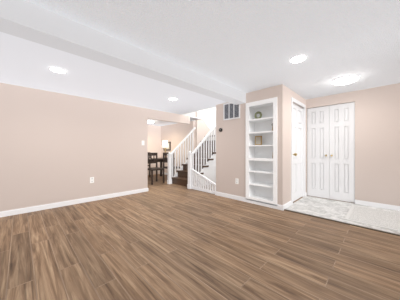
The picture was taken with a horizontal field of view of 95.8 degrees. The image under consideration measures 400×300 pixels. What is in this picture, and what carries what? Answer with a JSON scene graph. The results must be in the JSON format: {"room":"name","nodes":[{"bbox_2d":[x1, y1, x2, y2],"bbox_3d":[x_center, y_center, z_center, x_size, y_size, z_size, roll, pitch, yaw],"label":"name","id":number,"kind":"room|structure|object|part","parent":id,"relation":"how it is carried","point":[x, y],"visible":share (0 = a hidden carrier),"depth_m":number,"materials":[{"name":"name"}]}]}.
{"room":"empty living room","nodes":[
{"label":"empty living room","id":0,"kind":"room"},
{"bbox_2d":[0,83,189,211],"bbox_3d":[-2.845,-0.002,3.297,7.030,2.144,0.120,0,0,-45],"label":"wall","id":1,"kind":"structure","parent":0,"point":[52,144],"depth_m":3.48,"materials":[{"name":"beige paint"}]},
{"bbox_2d":[0,32,225,125],"bbox_3d":[-2.827,-1.183,3.753,7.700,0.218,4.892,0,0,-45],"label":"ceiling","id":2,"kind":"structure","parent":0,"point":[23,62],"depth_m":2.79,"materials":[{"name":"white paint"}]},
{"bbox_2d":[48,67,66,73],"bbox_3d":[-1.907,-1.069,2.427,0.200,0.009,0.200,0,0,-45],"label":"recessed light","id":3,"kind":"object","parent":2,"relation":"in","point":[54,69],"visible":1,"depth_m":2.42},
{"bbox_2d":[148,121,194,174],"bbox_3d":[-2.116,-0.002,6.014,3.700,2.144,2.696,0,0,-45],"label":"wall","id":4,"kind":"structure","parent":0,"point":[174,133],"depth_m":7.70,"materials":[{"name":"beige paint"}]},
{"bbox_2d":[0,172,399,216],"bbox_3d":[-1.479,1.026,2.550,7.908,0.088,8.300,0,0,-45],"label":"baseboard","id":5,"kind":"structure","parent":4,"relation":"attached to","point":[83,200],"depth_m":3.45,"materials":[{"name":"white wood"}]},
{"bbox_2d":[181,107,215,135],"bbox_3d":[0.484,-1.230,6.508,3.020,4.600,3.171,0,0,-45],"label":"wall","id":6,"kind":"structure","parent":0,"point":[208,115],"depth_m":8.36,"materials":[{"name":"white paint"}]},
{"bbox_2d":[0,174,399,299],"bbox_3d":[-1.021,1.120,4.350,11.300,0.100,10.400,0,0,-45],"label":"floor","id":7,"kind":"structure","parent":0,"point":[166,241],"depth_m":1.85,"materials":[{"name":"brown wood"}]},
{"bbox_2d":[148,153,163,184],"bbox_3d":[-1.479,0.580,5.870,0.460,0.980,0.460,0,0,-45],"label":"dining chair","id":8,"kind":"object","parent":7,"relation":"on","point":[156,168],"visible":0.76,"depth_m":5.93,"materials":[{"name":"black wood"}]},
{"bbox_2d":[149,158,174,175],"bbox_3d":[-1.761,0.690,6.649,1.400,0.760,0.900,0,0,-45],"label":"dining table","id":9,"kind":"object","parent":7,"relation":"on","point":[160,160],"visible":0.27,"depth_m":6.59,"materials":[{"name":"black wood"}]},
{"bbox_2d":[162,140,168,157],"bbox_3d":[-1.280,-0.021,6.662,0.260,0.659,0.260,0,0,-45],"label":"table lamp","id":10,"kind":"object","parent":9,"relation":"on","point":[165,145],"visible":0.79,"depth_m":6.58,"materials":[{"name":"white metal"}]},
{"bbox_2d":[163,152,179,175],"bbox_3d":[-0.983,0.580,6.365,0.460,0.980,0.460,0,0,-45],"label":"dining chair","id":11,"kind":"object","parent":7,"relation":"on","point":[166,161],"visible":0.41,"depth_m":6.43,"materials":[{"name":"black wood"}]},
{"bbox_2d":[167,111,215,188],"bbox_3d":[0.088,-0.320,6.730,3.027,2.780,1.997,0,0,-45],"label":"staircase","id":12,"kind":"structure","parent":7,"relation":"on","point":[202,159],"depth_m":5.72,"materials":[{"name":"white wood"}]},
{"bbox_2d":[191,169,215,193],"bbox_3d":[0.090,0.794,4.688,0.050,0.552,0.903,0,0,-44],"label":"railing","id":13,"kind":"object","parent":12,"relation":"attached to","point":[197,178],"visible":0.93,"depth_m":4.72,"materials":[{"name":"white wood"}]},
{"bbox_2d":[25,0,399,98],"bbox_3d":[0.296,-1.232,0.771,7.908,0.120,3.273,0,0,-45],"label":"ceiling","id":14,"kind":"structure","parent":0,"point":[246,46],"depth_m":1.87,"materials":[{"name":"white paint"}]},
{"bbox_2d":[0,0,245,104],"bbox_3d":[-1.438,-1.132,1.519,6.510,0.320,0.235,0,0,-45],"label":"boxed beam","id":15,"kind":"structure","parent":14,"relation":"attached to","point":[23,19],"depth_m":1.80,"materials":[{"name":"white paint"}]},
{"bbox_2d":[289,55,306,62],"bbox_3d":[1.262,-1.167,2.327,0.210,0.009,0.210,0,0,-45],"label":"recessed light","id":16,"kind":"object","parent":14,"relation":"in","point":[299,58],"visible":1,"depth_m":2.32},
{"bbox_2d":[331,75,359,84],"bbox_3d":[2.409,-1.152,3.005,0.380,0.040,0.380,0,0,-45],"label":"recessed light","id":17,"kind":"object","parent":14,"relation":"in","point":[343,80],"visible":1,"depth_m":2.94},
{"bbox_2d":[216,84,288,205],"bbox_3d":[1.031,-0.051,3.868,0.336,2.242,1.540,0,0,-45],"label":"wall","id":18,"kind":"structure","parent":0,"point":[231,142],"depth_m":3.73,"materials":[{"name":"beige paint"}]},
{"bbox_2d":[223,103,239,120],"bbox_3d":[0.693,-0.865,3.983,0.012,0.380,0.440,0,0,-45],"label":"vent grille","id":19,"kind":"object","parent":18,"relation":"attached to","point":[230,111],"visible":0.95,"depth_m":4.00,"materials":[{"name":"white metal"}]},
{"bbox_2d":[255,136,261,144],"bbox_3d":[1.207,-0.195,3.740,0.018,0.190,0.150,0,0,-45],"label":"photo","id":20,"kind":"object","parent":18,"relation":"on","point":[258,139],"visible":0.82,"depth_m":3.73,"materials":[{"name":"gold metal"}]},
{"bbox_2d":[255,111,261,118],"bbox_3d":[1.199,-0.708,3.725,0.040,0.173,0.168,0,0,-45],"label":"wreath","id":21,"kind":"object","parent":18,"relation":"on","point":[258,112],"visible":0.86,"depth_m":3.71,"materials":[{"name":"green plant"}]},
{"bbox_3d":[1.276,0.028,3.606,0.313,1.975,0.643,0,0,-45],"label":"built-in bookcase","id":22,"kind":"part","parent":18,"relation":"part of","materials":[{"name":"white wood"}]},
{"bbox_2d":[289,89,305,200],"bbox_3d":[2.041,-0.051,3.857,1.078,2.242,0.100,0,0,-45],"label":"wall","id":23,"kind":"structure","parent":0,"point":[293,94],"depth_m":3.50,"materials":[{"name":"beige paint"}]},
{"bbox_2d":[293,103,302,201],"bbox_3d":[2.091,0.049,3.837,0.770,2.018,0.130,0,0,-45],"label":"door","id":24,"kind":"structure","parent":23,"relation":"in","point":[297,110],"depth_m":3.88,"materials":[{"name":"white wood"}]},
{"bbox_2d":[291,97,305,203],"bbox_3d":[2.061,0.020,3.866,0.910,2.100,0.116,0,0,-45],"label":"door frame","id":25,"kind":"structure","parent":23,"relation":"attached to","point":[292,98],"depth_m":4.11,"materials":[{"name":"white wood"}]},
{"bbox_2d":[284,196,399,235],"bbox_3d":[2.868,1.064,2.819,1.373,0.012,2.539,0,0,-45],"label":"floor","id":26,"kind":"structure","parent":0,"point":[332,210],"depth_m":3.17,"materials":[{"name":"stone"}]},
{"bbox_2d":[344,205,399,230],"bbox_3d":[2.961,1.056,2.708,0.998,0.010,1.150,0,0,-45],"label":"doormat","id":27,"kind":"object","parent":26,"relation":"on","point":[370,216],"visible":1,"depth_m":2.81,"materials":[{"name":"white fabric"}]},
{"bbox_2d":[306,83,399,205],"bbox_3d":[3.549,-0.051,3.569,0.650,2.242,2.639,0,0,-45],"label":"wall","id":28,"kind":"structure","parent":0,"point":[377,109],"depth_m":3.39,"materials":[{"name":"beige paint"}]},
{"bbox_2d":[307,102,354,202],"bbox_3d":[2.793,0.053,3.909,0.099,2.034,0.851,0,0,-45],"label":"closet doors","id":29,"kind":"structure","parent":28,"relation":"in","point":[331,128],"depth_m":3.88,"materials":[{"name":"white wood"}]}
]}

